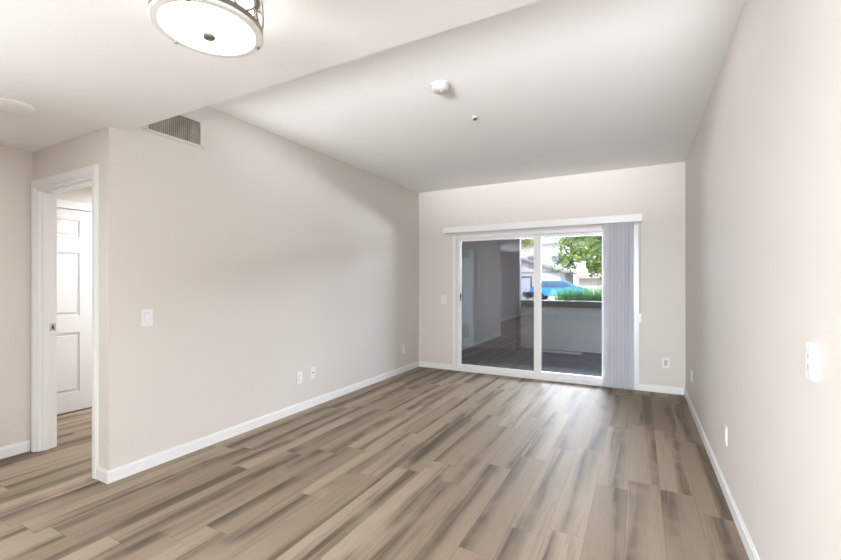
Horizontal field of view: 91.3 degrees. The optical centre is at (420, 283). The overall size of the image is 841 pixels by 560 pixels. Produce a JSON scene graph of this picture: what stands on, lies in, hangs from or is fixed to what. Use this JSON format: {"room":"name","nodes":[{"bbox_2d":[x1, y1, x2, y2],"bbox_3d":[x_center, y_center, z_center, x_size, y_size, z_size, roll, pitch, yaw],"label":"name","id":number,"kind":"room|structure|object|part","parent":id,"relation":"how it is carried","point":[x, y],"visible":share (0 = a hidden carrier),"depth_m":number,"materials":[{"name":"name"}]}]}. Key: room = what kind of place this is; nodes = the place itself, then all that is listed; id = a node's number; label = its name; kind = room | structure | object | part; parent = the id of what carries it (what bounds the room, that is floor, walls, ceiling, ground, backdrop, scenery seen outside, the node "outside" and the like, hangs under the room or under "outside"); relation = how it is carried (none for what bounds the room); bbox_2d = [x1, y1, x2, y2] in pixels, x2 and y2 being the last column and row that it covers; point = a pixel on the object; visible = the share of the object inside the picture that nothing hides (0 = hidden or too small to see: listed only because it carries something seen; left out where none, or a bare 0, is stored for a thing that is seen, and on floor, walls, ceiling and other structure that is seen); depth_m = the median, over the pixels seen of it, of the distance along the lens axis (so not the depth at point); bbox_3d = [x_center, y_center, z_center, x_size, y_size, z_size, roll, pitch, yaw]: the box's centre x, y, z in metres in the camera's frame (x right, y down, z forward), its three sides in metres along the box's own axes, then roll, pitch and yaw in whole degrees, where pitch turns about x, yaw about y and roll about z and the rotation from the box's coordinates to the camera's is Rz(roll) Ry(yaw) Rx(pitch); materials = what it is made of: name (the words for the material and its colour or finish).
{"room":"empty living room","nodes":[
{"label":"empty living room","id":0,"kind":"room"},
{"bbox_2d":[0,145,31,449],"bbox_3d":[-4.896,0.140,-0.100,0.120,2.341,7.620,0,0,28],"label":"wall","id":1,"kind":"structure","parent":0,"point":[15,164],"depth_m":3.14,"materials":[{"name":"white paint"}]},
{"bbox_2d":[0,440,29,458],"bbox_3d":[-4.814,1.269,-0.087,0.013,0.082,7.480,0,0,28],"label":"baseboard","id":2,"kind":"structure","parent":1,"relation":"attached to","point":[18,448],"depth_m":3.13,"materials":[{"name":"white paint"}]},
{"bbox_2d":[32,129,98,180],"bbox_3d":[-2.626,0.140,3.076,1.141,2.341,0.120,0,0,28],"label":"wall","id":3,"kind":"structure","parent":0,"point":[82,151],"depth_m":2.97,"materials":[{"name":"white paint"}]},
{"bbox_2d":[31,164,98,478],"bbox_3d":[-2.575,0.258,3.039,0.998,2.105,0.137,0,0,28],"label":"door frame","id":4,"kind":"structure","parent":3,"relation":"attached to","point":[44,191],"depth_m":3.20,"materials":[{"name":"white paint"}]},
{"bbox_3d":[-2.926,0.351,3.273,0.002,0.058,0.038,0,0,28],"label":"strike plate","id":5,"kind":"part","parent":4,"relation":"part of","materials":[{"name":"silver metal"}]},
{"bbox_2d":[97,466,108,482],"bbox_3d":[-2.104,1.269,2.722,0.127,0.082,0.013,0,0,28],"label":"baseboard","id":6,"kind":"structure","parent":3,"relation":"attached to","point":[101,472],"depth_m":2.72,"materials":[{"name":"white paint"}]},
{"bbox_2d":[57,186,91,414],"bbox_3d":[-3.190,0.140,5.008,0.120,2.341,2.760,0,0,28],"label":"wall","id":7,"kind":"structure","parent":0,"point":[84,195],"depth_m":4.25,"materials":[{"name":"white paint"}]},
{"bbox_2d":[57,199,91,413],"bbox_3d":[-3.647,0.238,3.991,0.030,2.143,0.955,0,0,28],"label":"door","id":8,"kind":"structure","parent":7,"relation":"in","point":[74,227],"depth_m":4.19,"materials":[{"name":"white paint"}]},
{"bbox_3d":[-3.647,0.238,3.991,0.030,2.143,0.955,0,0,28],"label":"casing","id":9,"kind":"part","parent":8,"relation":"part of","materials":[{"name":"white paint"}]},
{"bbox_2d":[99,106,418,469],"bbox_3d":[-1.089,-0.057,4.619,0.120,2.733,4.290,0,0,28],"label":"wall","id":10,"kind":"structure","parent":0,"point":[260,258],"depth_m":3.54,"materials":[{"name":"white paint"}]},
{"bbox_2d":[141,309,152,326],"bbox_3d":[-1.928,0.244,2.905,0.012,0.120,0.076,0,0,28],"label":"light switch","id":11,"kind":"object","parent":10,"relation":"attached to","point":[146,314],"visible":1,"depth_m":2.90,"materials":[{"name":"white plastic"}]},
{"bbox_2d":[142,114,204,148],"bbox_3d":[-1.834,-1.182,3.082,0.010,0.226,0.470,0,0,28],"label":"air vent","id":12,"kind":"object","parent":10,"relation":"in","point":[184,128],"visible":0.75,"depth_m":3.13,"materials":[{"name":"white metal"}]},
{"bbox_2d":[106,361,418,483],"bbox_3d":[-1.033,1.269,4.582,0.013,0.082,4.303,0,0,28],"label":"baseboard","id":13,"kind":"structure","parent":10,"relation":"attached to","point":[118,473],"depth_m":3.49,"materials":[{"name":"white paint"}]},
{"bbox_2d":[297,371,301,383],"bbox_3d":[-1.236,0.968,4.206,0.009,0.120,0.072,0,0,28],"label":"wall outlet","id":14,"kind":"object","parent":10,"relation":"attached to","point":[299,374],"visible":1,"depth_m":4.20,"materials":[{"name":"white plastic"}]},
{"bbox_2d":[310,367,314,378],"bbox_3d":[-1.141,0.952,4.375,0.018,0.120,0.072,0,0,28],"label":"outlet","id":15,"kind":"object","parent":10,"relation":"attached to","point":[312,369],"visible":1,"depth_m":4.37,"materials":[{"name":"white plastic"}]},
{"bbox_2d":[0,0,540,151],"bbox_3d":[-3.175,-1.302,-0.954,5.892,0.542,7.731,0,0,28],"label":"ceiling","id":16,"kind":"structure","parent":0,"point":[83,66],"depth_m":1.84,"materials":[{"name":"white paint"}]},
{"bbox_2d":[0,97,34,113],"bbox_3d":[-2.361,-1.021,2.374,0.200,0.020,0.200,0,0,28],"label":"cover plate","id":17,"kind":"object","parent":16,"relation":"attached to","point":[11,105],"visible":1,"depth_m":2.37,"materials":[{"name":"white paint"}]},
{"bbox_2d":[147,0,263,57],"bbox_3d":[-0.729,-0.936,1.417,0.352,0.190,0.357,0,0,28],"label":"ceiling lamp","id":18,"kind":"object","parent":16,"relation":"attached to","point":[216,28],"visible":1,"depth_m":1.38,"materials":[{"name":"white glass"}]},
{"bbox_3d":[-0.729,-0.948,1.417,0.284,0.130,0.284,0,0,28],"label":"lamp shade","id":19,"kind":"part","parent":18,"relation":"part of","materials":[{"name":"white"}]},
{"bbox_2d":[0,367,748,559],"bbox_3d":[-2.165,1.370,0.944,5.892,0.120,12.030,0,0,28],"label":"floor","id":20,"kind":"structure","parent":0,"point":[418,463],"depth_m":2.64,"materials":[{"name":"laminate"}]},
{"bbox_2d":[207,0,745,192],"bbox_3d":[0.583,-1.498,3.860,3.785,0.150,4.299,0,0,28],"label":"ceiling","id":21,"kind":"structure","parent":0,"point":[554,88],"depth_m":3.12,"materials":[{"name":"white paint"}]},
{"bbox_2d":[431,80,449,93],"bbox_3d":[0.144,-1.397,2.954,0.140,0.051,0.140,0,0,28],"label":"smoke detector","id":22,"kind":"object","parent":21,"relation":"attached to","point":[439,86],"visible":1,"depth_m":2.91,"materials":[{"name":"white plastic"}]},
{"bbox_3d":[0.144,-1.417,2.954,0.140,0.012,0.140,0,0,28],"label":"mounting plate","id":23,"kind":"part","parent":22,"relation":"part of","materials":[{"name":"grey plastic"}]},
{"bbox_2d":[419,162,684,388],"bbox_3d":[1.512,-0.057,5.732,3.665,2.733,0.120,0,0,28],"label":"wall","id":24,"kind":"structure","parent":0,"point":[656,192],"depth_m":5.30,"materials":[{"name":"white paint"}]},
{"bbox_2d":[419,361,452,369],"bbox_3d":[0.234,1.269,6.338,0.574,0.082,0.013,0,0,28],"label":"baseboard","id":25,"kind":"structure","parent":24,"relation":"attached to","point":[421,363],"depth_m":6.33,"materials":[{"name":"white paint"}]},
{"bbox_2d":[441,295,446,303],"bbox_3d":[0.356,0.249,6.273,0.092,0.125,0.012,0,0,28],"label":"light switch","id":26,"kind":"object","parent":24,"relation":"attached to","point":[443,297],"visible":1,"depth_m":6.27,"materials":[{"name":"white plastic"}]},
{"bbox_2d":[443,214,642,389],"bbox_3d":[1.524,0.234,5.601,2.637,2.140,0.100,0,0,28],"label":"vertical blind","id":27,"kind":"object","parent":24,"relation":"attached to","point":[617,230],"visible":1,"depth_m":5.11,"materials":[{"name":"white plastic"}]},
{"bbox_3d":[2.670,-0.200,5.020,0.024,1.160,0.016,0,0,28],"label":"pull cord","id":28,"kind":"part","parent":27,"relation":"part of","materials":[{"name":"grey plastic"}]},
{"bbox_2d":[453,225,638,389],"bbox_3d":[1.599,0.300,5.653,2.479,2.020,0.158,0,0,28],"label":"door","id":29,"kind":"structure","parent":24,"relation":"in","point":[537,373],"depth_m":5.63,"materials":[{"name":"white plastic"}]},
{"bbox_3d":[0.567,0.260,6.141,0.032,0.240,0.048,0,0,28],"label":"pull handle","id":30,"kind":"part","parent":29,"relation":"part of","materials":[{"name":"white plastic"}]},
{"bbox_3d":[1.096,0.306,5.905,1.246,1.939,0.034,0,0,28],"label":"sliding panel","id":31,"kind":"part","parent":29,"relation":"part of","materials":[{"name":"clear glass"}]},
{"bbox_3d":[2.126,0.306,5.409,1.211,1.939,0.034,0,0,28],"label":"fixed panel","id":32,"kind":"part","parent":29,"relation":"part of","materials":[{"name":"clear glass"}]},
{"bbox_2d":[639,383,683,394],"bbox_3d":[2.881,1.269,4.928,0.466,0.082,0.013,0,0,28],"label":"baseboard","id":33,"kind":"structure","parent":24,"relation":"attached to","point":[643,387],"depth_m":4.92,"materials":[{"name":"white paint"}]},
{"bbox_2d":[662,358,668,367],"bbox_3d":[2.925,0.950,4.907,0.072,0.120,0.009,0,0,28],"label":"wall outlet","id":34,"kind":"object","parent":24,"relation":"attached to","point":[665,361],"visible":1,"depth_m":4.91,"materials":[{"name":"white plastic"}]},
{"bbox_2d":[685,0,840,559],"bbox_3d":[0.383,-0.057,-0.413,0.120,2.733,12.030,0,0,28],"label":"wall","id":35,"kind":"structure","parent":0,"point":[763,161],"depth_m":1.62,"materials":[{"name":"white paint"}]},
{"bbox_2d":[684,388,759,559],"bbox_3d":[0.324,1.269,-0.382,0.013,0.082,11.790,0,0,28],"label":"baseboard","id":36,"kind":"structure","parent":35,"relation":"attached to","point":[748,544],"depth_m":2.46,"materials":[{"name":"white paint"}]},
{"bbox_2d":[724,424,726,445],"bbox_3d":[1.882,0.938,2.538,0.009,0.115,0.070,0,0,28],"label":"wall outlet","id":37,"kind":"object","parent":35,"relation":"attached to","point":[725,426],"visible":1,"depth_m":2.53,"materials":[{"name":"white plastic"}]},
{"bbox_2d":[806,341,817,381],"bbox_3d":[1.199,0.240,1.266,0.018,0.115,0.066,0,0,28],"label":"light switch","id":38,"kind":"object","parent":35,"relation":"attached to","point":[811,348],"visible":1,"depth_m":1.25,"materials":[{"name":"white plastic"}]},
{"label":"outside","id":39,"kind":"structure","parent":0,"visible":0},
{"bbox_2d":[521,298,552,299],"bbox_3d":[30.315,1.530,56.904,120.000,0.280,111.050,0,0,28],"label":"ground","id":40,"kind":"structure","parent":39,"point":[521,298],"depth_m":35.00,"materials":[{"name":"grey concrete"}]},
{"bbox_2d":[522,289,533,299],"bbox_3d":[7.864,0.899,29.846,1.019,0.942,1.187,0,0,28],"label":"shrub","id":41,"kind":"object","parent":40,"relation":"on","point":[528,294],"visible":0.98,"depth_m":29.70,"materials":[{"name":"green plant"}]},
{"bbox_2d":[521,238,541,250],"bbox_3d":[6.803,-1.897,31.740,5.062,6.549,4.725,0,0,28],"label":"leafy tree","id":42,"kind":"object","parent":40,"relation":"on","point":[527,241],"visible":0.05,"depth_m":30.04,"materials":[{"name":"green plant"}]},
{"bbox_2d":[521,258,576,297],"bbox_3d":[10.545,-0.590,41.914,9.200,3.920,8.700,0,0,28],"label":"building","id":43,"kind":"structure","parent":40,"relation":"on","point":[527,265],"depth_m":37.64,"materials":[{"name":"white"}]},
{"bbox_3d":[8.890,0.450,38.190,2.580,1.840,0.030,0,0,28],"label":"garage door","id":44,"kind":"part","parent":43,"relation":"part of","materials":[{"name":"white"}]},
{"bbox_3d":[8.938,0.360,38.238,2.820,2.020,0.100,0,0,28],"label":"door frame","id":45,"kind":"part","parent":43,"relation":"part of","materials":[{"name":"grey"}]},
{"bbox_2d":[521,240,595,285],"bbox_3d":[15.831,-2.055,59.493,20.800,6.850,8.900,0,0,28],"label":"apartment building","id":46,"kind":"structure","parent":40,"relation":"on","point":[547,252],"depth_m":54.25,"materials":[{"name":"white"}]},
{"bbox_2d":[529,281,589,299],"bbox_3d":[11.024,0.590,32.651,4.344,1.560,1.780,0,0,28],"label":"parked car","id":47,"kind":"object","parent":40,"relation":"on","point":[549,285],"visible":0.4,"depth_m":32.15,"materials":[{"name":"blue paint"}]},
{"bbox_2d":[542,235,601,279],"bbox_3d":[10.411,-1.644,21.385,7.773,6.050,7.373,0,0,-28],"label":"leafy tree","id":48,"kind":"object","parent":40,"relation":"on","point":[581,250],"visible":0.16,"depth_m":20.66,"materials":[{"name":"green plant"}]},
{"bbox_2d":[546,286,601,300],"bbox_3d":[3.925,0.714,8.665,2.510,1.312,1.170,0,0,28],"label":"ornamental grass","id":49,"kind":"object","parent":40,"relation":"on","point":[571,295],"depth_m":8.80,"materials":[{"name":"green plant"}]},
{"bbox_2d":[575,264,601,291],"bbox_3d":[22.259,-0.330,37.316,14.600,3.400,6.800,0,0,28],"label":"building","id":50,"kind":"structure","parent":40,"relation":"on","point":[585,280],"depth_m":37.65,"materials":[{"name":"beige"}]},
{"bbox_3d":[17.182,0.560,36.718,2.600,1.620,0.030,0,0,28],"label":"garage door","id":51,"kind":"part","parent":50,"relation":"part of","materials":[{"name":"beige"}]},
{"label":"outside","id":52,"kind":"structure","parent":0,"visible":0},
{"bbox_2d":[462,346,601,376],"bbox_3d":[2.569,1.410,6.948,10.000,0.120,3.020,0,0,28],"label":"floor","id":53,"kind":"structure","parent":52,"point":[590,364],"depth_m":7.18,"materials":[{"name":"grey concrete"}]},
{"bbox_2d":[462,239,520,349],"bbox_3d":[0.653,0.030,9.011,3.080,2.680,0.120,0,0,28],"label":"wall","id":54,"kind":"structure","parent":53,"relation":"on","point":[498,262],"depth_m":8.46,"materials":[{"name":"grey paint"}]},
{"bbox_2d":[462,247,475,346],"bbox_3d":[0.815,0.310,8.836,0.790,2.120,0.034,0,0,28],"label":"closet door","id":55,"kind":"structure","parent":54,"relation":"in","point":[468,254],"depth_m":8.71,"materials":[{"name":"grey paint"}]},
{"bbox_2d":[516,301,519,350],"bbox_3d":[1.948,0.860,8.239,0.080,1.020,0.025,0,0,28],"label":"patio post","id":56,"kind":"object","parent":53,"relation":"on","point":[517,302],"visible":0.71,"depth_m":8.22,"materials":[{"name":"grey"}]},
{"bbox_2d":[541,350,581,354],"bbox_3d":[2.674,1.345,7.986,0.850,0.050,0.110,0,0,28],"label":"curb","id":57,"kind":"object","parent":53,"relation":"on","point":[549,351],"visible":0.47,"depth_m":7.93,"materials":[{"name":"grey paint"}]},
{"bbox_2d":[521,300,601,352],"bbox_3d":[4.651,0.863,7.369,6.720,1.015,0.220,0,0,28],"label":"wall","id":58,"kind":"structure","parent":53,"relation":"on","point":[576,326],"depth_m":8.21,"materials":[{"name":"grey paint"}]}
]}

